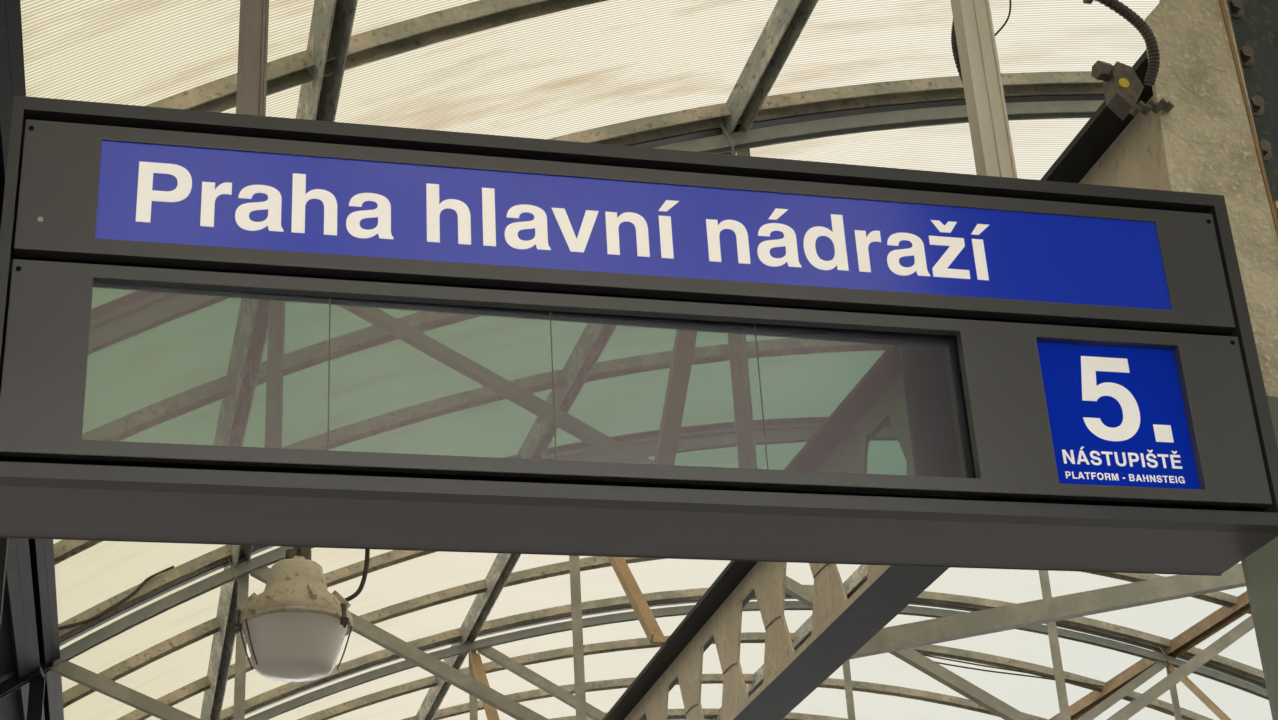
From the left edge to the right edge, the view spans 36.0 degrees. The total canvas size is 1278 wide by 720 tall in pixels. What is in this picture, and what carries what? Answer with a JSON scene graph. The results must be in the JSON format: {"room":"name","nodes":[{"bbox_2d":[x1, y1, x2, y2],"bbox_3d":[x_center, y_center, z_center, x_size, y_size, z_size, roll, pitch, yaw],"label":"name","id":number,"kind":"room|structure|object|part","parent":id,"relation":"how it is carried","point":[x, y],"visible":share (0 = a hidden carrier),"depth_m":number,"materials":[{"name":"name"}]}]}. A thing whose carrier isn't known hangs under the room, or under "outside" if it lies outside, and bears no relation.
{"room":"station hall","nodes":[
{"label":"station hall","id":0,"kind":"room"},
{"bbox_2d":[0,0,1272,719],"bbox_3d":[4.322,-0.230,9.020,19.396,4.305,31.432,3,-26,-14],"label":"ceiling","id":1,"kind":"structure","parent":0,"point":[600,64],"depth_m":10.45,"materials":[{"name":"beige glass"}]},
{"bbox_2d":[4,538,44,719],"bbox_3d":[-2.490,-0.605,7.312,0.210,0.219,31.374,3,-26,-14],"label":"purlin","id":2,"kind":"object","parent":1,"relation":"attached to","point":[18,589],"visible":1,"depth_m":11.33,"materials":[{"name":"metal"}]},
{"bbox_2d":[0,0,63,719],"bbox_3d":[-2.366,-0.675,7.380,0.175,0.197,31.374,3,-26,-14],"label":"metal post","id":3,"kind":"object","parent":1,"relation":"attached to","point":[12,72],"visible":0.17,"depth_m":10.61,"materials":[{"name":"metal"}]},
{"bbox_2d":[53,540,101,564],"bbox_3d":[3.299,1.655,12.758,19.322,4.352,0.120,3,-26,-14],"label":"rib","id":4,"kind":"object","parent":1,"relation":"attached to","point":[63,549],"visible":0.03,"depth_m":11.22,"materials":[{"name":"paint"}]},
{"bbox_2d":[62,550,437,708],"bbox_3d":[2.597,2.931,15.328,19.322,4.352,0.120,3,-26,-14],"label":"rib","id":5,"kind":"object","parent":1,"relation":"attached to","point":[160,650],"visible":0.18,"depth_m":14.17,"materials":[{"name":"paint"}]},
{"bbox_2d":[236,0,268,115],"bbox_3d":[-1.008,-1.342,5.224,0.085,1.896,0.090,3,-26,-14],"label":"hanger","id":6,"kind":"object","parent":1,"relation":"hanging from","point":[254,14],"visible":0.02,"depth_m":4.90,"materials":[{"name":"paint"}]},
{"bbox_2d":[0,95,1277,575],"bbox_3d":[0.045,-0.020,4.829,3.085,0.941,0.364,3,-26,-14],"label":"platform sign","id":7,"kind":"object","parent":6,"relation":"hanging from","point":[219,328],"visible":1,"depth_m":4.64,"materials":[{"name":"metal"}]},
{"bbox_3d":[0.003,0.057,4.986,3.085,0.941,0.004,3,-26,-14],"label":"panel","id":8,"kind":"part","parent":7,"relation":"part of","materials":[{"name":"paint"}]},
{"bbox_3d":[0.063,-0.309,4.798,3.012,0.338,0.040,3,-26,-14],"label":"door panel","id":9,"kind":"part","parent":7,"relation":"part of","materials":[{"name":"paint"}]},
{"bbox_3d":[0.051,0.434,4.703,3.077,0.011,0.186,3,-26,-14],"label":"soffit panel","id":10,"kind":"part","parent":7,"relation":"part of","materials":[{"name":"paint"}]},
{"bbox_3d":[0.065,-0.314,4.788,2.688,0.279,0.007,3,-26,-14],"label":"name panel","id":11,"kind":"part","parent":7,"relation":"part of","materials":[{"name":"blue"}]},
{"bbox_3d":[0.088,0.072,4.609,3.012,0.462,0.028,3,-26,-14],"label":"door panel","id":12,"kind":"part","parent":7,"relation":"part of","materials":[{"name":"paint"}]},
{"bbox_3d":[0.088,0.367,4.567,3.077,0.012,0.121,3,-26,-14],"label":"soffit panel","id":13,"kind":"part","parent":7,"relation":"part of","materials":[{"name":"paint"}]},
{"bbox_3d":[1.183,0.142,4.897,0.416,0.412,0.010,3,-26,-14],"label":"number panel","id":14,"kind":"part","parent":7,"relation":"part of","materials":[{"name":"blue"}]},
{"bbox_2d":[145,0,608,111],"bbox_3d":[4.313,-0.187,9.046,19.322,4.352,0.120,3,-26,-14],"label":"rib","id":15,"kind":"object","parent":1,"relation":"attached to","point":[219,95],"visible":0.53,"depth_m":8.14,"materials":[{"name":"paint"}]},
{"bbox_2d":[0,71,1104,625],"bbox_3d":[3.963,0.489,10.319,19.322,4.432,0.320,3,-26,-14],"label":"arch","id":16,"kind":"object","parent":1,"relation":"attached to","point":[888,105],"visible":0.3,"depth_m":10.35,"materials":[{"name":"paint"}]},
{"bbox_3d":[-2.765,0.588,8.524,0.090,1.148,0.090,3,-26,-14],"label":"post","id":17,"kind":"part","parent":16,"relation":"part of","materials":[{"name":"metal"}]},
{"bbox_3d":[0.589,-0.190,9.826,0.070,2.100,0.070,3,-26,-14],"label":"post","id":18,"kind":"part","parent":16,"relation":"part of","materials":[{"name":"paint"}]},
{"bbox_2d":[0,545,1253,719],"bbox_3d":[3.160,1.948,13.257,19.322,4.432,2.224,3,-26,-14],"label":"braces","id":19,"kind":"object","parent":1,"relation":"attached to","point":[161,584],"visible":0.23,"depth_m":13.00,"materials":[{"name":"paint"}]},
{"bbox_3d":[-3.795,2.457,12.290,0.090,1.148,0.090,3,-26,-14],"label":"post","id":20,"kind":"part","parent":19,"relation":"part of","materials":[{"name":"metal"}]},
{"bbox_2d":[58,565,173,629],"bbox_3d":[-3.340,1.517,12.579,0.699,0.453,0.029,3,-26,-13],"label":"cable","id":21,"kind":"object","parent":19,"relation":"attached to","point":[146,580],"visible":0.99,"depth_m":12.55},
{"bbox_3d":[-2.607,1.939,12.872,0.070,1.251,0.070,3,-26,-14],"label":"post","id":22,"kind":"part","parent":19,"relation":"part of","materials":[{"name":"metal"}]},
{"bbox_3d":[-0.440,1.679,13.593,0.070,2.100,0.070,3,-26,-14],"label":"post","id":23,"kind":"part","parent":19,"relation":"part of","materials":[{"name":"metal"}]},
{"bbox_2d":[416,0,817,719],"bbox_3d":[0.847,-1.870,8.852,0.138,0.158,31.374,3,-26,-14],"label":"purlin","id":24,"kind":"object","parent":19,"relation":"attached to","point":[787,20],"visible":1,"depth_m":9.92,"materials":[{"name":"paint"}]},
{"bbox_2d":[716,565,867,719],"bbox_3d":[4.334,-2.107,9.922,0.106,0.136,31.374,3,-26,-14],"label":"purlin","id":25,"kind":"object","parent":19,"relation":"attached to","point":[858,578],"visible":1,"depth_m":19.53,"materials":[{"name":"paint"}]},
{"bbox_3d":[2.990,1.666,14.537,0.070,2.559,0.070,3,-26,-14],"label":"post","id":26,"kind":"part","parent":19,"relation":"part of","materials":[{"name":"metal"}]},
{"bbox_2d":[1049,591,1250,719],"bbox_3d":[7.606,-1.499,10.514,0.137,0.158,31.374,3,-26,-14],"label":"purlin","id":27,"kind":"object","parent":19,"relation":"attached to","point":[1224,616],"visible":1,"depth_m":19.10,"materials":[{"name":"paint"}]},
{"bbox_2d":[116,556,1251,719],"bbox_3d":[2.252,3.557,16.590,19.322,4.352,0.120,3,-26,-14],"label":"rib","id":28,"kind":"object","parent":1,"relation":"attached to","point":[198,686],"visible":0.31,"depth_m":16.37,"materials":[{"name":"paint"}]},
{"bbox_2d":[549,709,847,719],"bbox_3d":[1.151,5.596,20.608,19.322,4.432,2.224,3,-26,-14],"label":"arch","id":29,"kind":"object","parent":1,"relation":"attached to","point":[673,714],"visible":0.37,"depth_m":22.26,"materials":[{"name":"paint"}]},
{"bbox_2d":[401,674,1047,719],"bbox_3d":[1.266,5.348,20.198,19.322,4.352,0.120,3,-26,-14],"label":"rib","id":30,"kind":"object","parent":1,"relation":"attached to","point":[938,698],"visible":0.56,"depth_m":21.16,"materials":[{"name":"paint"}]},
{"bbox_2d":[210,585,1268,719],"bbox_3d":[2.150,3.783,16.955,19.322,4.432,2.224,3,-26,-14],"label":"arch","id":31,"kind":"object","parent":1,"relation":"attached to","point":[1224,665],"visible":0.67,"depth_m":18.10,"materials":[{"name":"paint"}]},
{"bbox_3d":[-1.450,3.515,17.290,0.070,2.100,0.070,3,-26,-14],"label":"post","id":32,"kind":"part","parent":31,"relation":"part of","materials":[{"name":"metal"}]},
{"bbox_3d":[1.980,3.501,18.234,0.070,2.559,0.070,3,-26,-14],"label":"post","id":33,"kind":"part","parent":31,"relation":"part of","materials":[{"name":"metal"}]},
{"bbox_3d":[5.256,3.898,18.932,0.070,2.083,0.070,3,-26,-14],"label":"post","id":34,"kind":"part","parent":31,"relation":"part of","materials":[{"name":"metal"}]},
{"bbox_2d":[297,632,1212,719],"bbox_3d":[1.603,4.736,18.965,19.322,4.352,0.120,3,-26,-14],"label":"rib","id":35,"kind":"object","parent":1,"relation":"attached to","point":[746,637],"visible":0.61,"depth_m":19.46,"materials":[{"name":"paint"}]},
{"bbox_2d":[922,654,1103,686],"bbox_3d":[3.536,3.124,20.191,2.626,0.454,0.016,3,-26,-14],"label":"cable","id":36,"kind":"object","parent":35,"relation":"attached to","point":[922,654],"visible":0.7,"depth_m":20.21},
{"bbox_2d":[934,661,1103,687],"bbox_3d":[3.535,3.124,20.190,2.626,0.454,0.016,3,-26,-14],"label":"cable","id":37,"kind":"object","parent":35,"relation":"attached to","point":[934,661],"visible":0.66,"depth_m":20.22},
{"bbox_2d":[951,21,962,83],"bbox_3d":[0.990,-0.996,5.861,0.140,0.508,0.034,-1,-26,-5],"label":"corrugated hose","id":38,"kind":"object","parent":1,"relation":"hanging from","point":[953,35],"visible":0.33,"depth_m":5.80,"materials":[{"name":"black plastic"}]},
{"bbox_2d":[950,0,1016,177],"bbox_3d":[0.899,-1.621,5.883,0.103,2.756,0.090,3,-26,-14],"label":"hanger","id":39,"kind":"object","parent":1,"relation":"hanging from","point":[973,24],"visible":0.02,"depth_m":5.43,"materials":[{"name":"paint"}]},
{"bbox_2d":[994,0,1010,35],"bbox_3d":[1.070,-1.071,5.927,0.125,0.312,0.006,3,-26,-14],"label":"cable","id":40,"kind":"object","parent":1,"relation":"hanging from","point":[1007,19],"visible":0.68,"depth_m":5.91,"materials":[{"name":"black plastic"}]},
{"bbox_3d":[6.228,8.596,14.676,100.000,0.300,120.000,3,-26,-14],"label":"floor","id":41,"kind":"structure","parent":0,"visible":0},
{"bbox_2d":[1144,0,1277,719],"bbox_3d":[2.442,0.460,5.617,1.739,6.950,0.139,3,-26,-14],"label":"steel column","id":42,"kind":"structure","parent":41,"relation":"on","point":[1218,69],"depth_m":5.91,"materials":[{"name":"paint"}]},
{"bbox_2d":[602,50,1167,719],"bbox_3d":[-0.817,4.014,15.290,0.260,0.785,21.538,3,-26,-14],"label":"girder","id":43,"kind":"object","parent":42,"relation":"attached to","point":[1109,150],"visible":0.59,"depth_m":9.34,"materials":[{"name":"metal"}]},
{"bbox_2d":[232,547,369,681],"bbox_3d":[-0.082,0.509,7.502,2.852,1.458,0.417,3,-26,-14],"label":"lamp","id":44,"kind":"object","parent":43,"relation":"hanging from","point":[294,630],"visible":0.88,"depth_m":6.85,"materials":[{"name":"metal"}]},
{"bbox_3d":[-1.214,1.019,6.938,0.368,0.178,0.368,3,-26,-14],"label":"lamp shade","id":45,"kind":"part","parent":44,"relation":"part of","materials":[{"name":"white"}]},
{"bbox_2d":[848,563,1245,659],"bbox_3d":[2.197,1.182,9.576,2.570,0.597,0.080,3,-26,-14],"label":"strut","id":46,"kind":"object","parent":43,"relation":"attached to","point":[1042,611],"visible":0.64,"depth_m":9.46,"materials":[{"name":"paint"}]},
{"bbox_2d":[1083,0,1159,85],"bbox_3d":[1.281,-1.028,5.849,0.563,0.392,0.081,6,-27,-18],"label":"corrugated hose","id":47,"kind":"object","parent":42,"relation":"attached to","point":[1118,7],"visible":1,"depth_m":5.88,"materials":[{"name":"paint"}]},
{"bbox_2d":[1091,60,1173,120],"bbox_3d":[1.482,-0.802,5.910,0.224,0.196,0.092,3,-26,-14],"label":"junction box","id":48,"kind":"object","parent":42,"relation":"attached to","point":[1122,87],"visible":1,"depth_m":5.89,"materials":[{"name":"metal"}]},
{"bbox_3d":[1.667,-1.313,6.221,0.324,3.150,0.018,3,-26,-14],"label":"plate","id":49,"kind":"part","parent":42,"relation":"part of","materials":[{"name":"paint"}]},
{"bbox_2d":[1229,0,1243,18],"bbox_3d":[1.902,-1.122,6.290,0.067,0.068,0.008,3,-26,-14],"label":"rivet","id":50,"kind":"object","parent":42,"relation":"in","point":[1236,13],"depth_m":6.28,"materials":[{"name":"metal"}]},
{"bbox_3d":[1.930,0.429,5.486,0.010,6.950,0.082,3,-26,-14],"label":"plate","id":51,"kind":"part","parent":42,"relation":"part of","materials":[{"name":"paint"}]},
{"bbox_2d":[1239,48,1253,66],"bbox_3d":[1.910,-0.955,6.209,0.067,0.068,0.008,3,-26,-14],"label":"rivet","id":52,"kind":"object","parent":42,"relation":"in","point":[1247,62],"depth_m":6.19,"materials":[{"name":"metal"}]},
{"bbox_2d":[1254,105,1264,116],"bbox_3d":[1.916,-0.787,6.128,0.067,0.068,0.008,3,-26,-14],"label":"rivet","id":53,"kind":"object","parent":42,"relation":"in","point":[1258,112],"depth_m":6.12,"materials":[{"name":"metal"}]},
{"bbox_3d":[1.860,1.816,4.720,0.329,3.798,0.018,3,-26,-14],"label":"plate","id":54,"kind":"part","parent":42,"relation":"part of","materials":[{"name":"green paint"}]},
{"bbox_2d":[1264,150,1271,161],"bbox_3d":[1.915,-0.641,6.055,0.067,0.068,0.008,3,-26,-14],"label":"rivet","id":55,"kind":"object","parent":42,"relation":"in","point":[1267,156],"depth_m":6.05,"materials":[{"name":"metal"}]},
{"bbox_2d":[1273,201,1277,219],"bbox_3d":[2.558,-0.399,6.069,1.394,0.025,0.120,3,-26,-14],"label":"shelf","id":56,"kind":"object","parent":42,"relation":"attached to","point":[1275,204],"depth_m":5.85,"materials":[{"name":"paint"}]},
{"bbox_3d":[8.251,-7.298,-5.372,19.322,4.432,2.224,3,-26,-14],"label":"arch","id":57,"kind":"object","parent":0,"visible":0},
{"bbox_2d":[200,0,357,719],"bbox_3d":[-1.266,-1.222,7.952,0.154,0.168,31.374,3,-26,-14],"label":"purlin","id":58,"kind":"object","parent":57,"relation":"attached to","point":[332,21],"visible":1,"depth_m":8.20,"materials":[{"name":"paint"}]}
]}

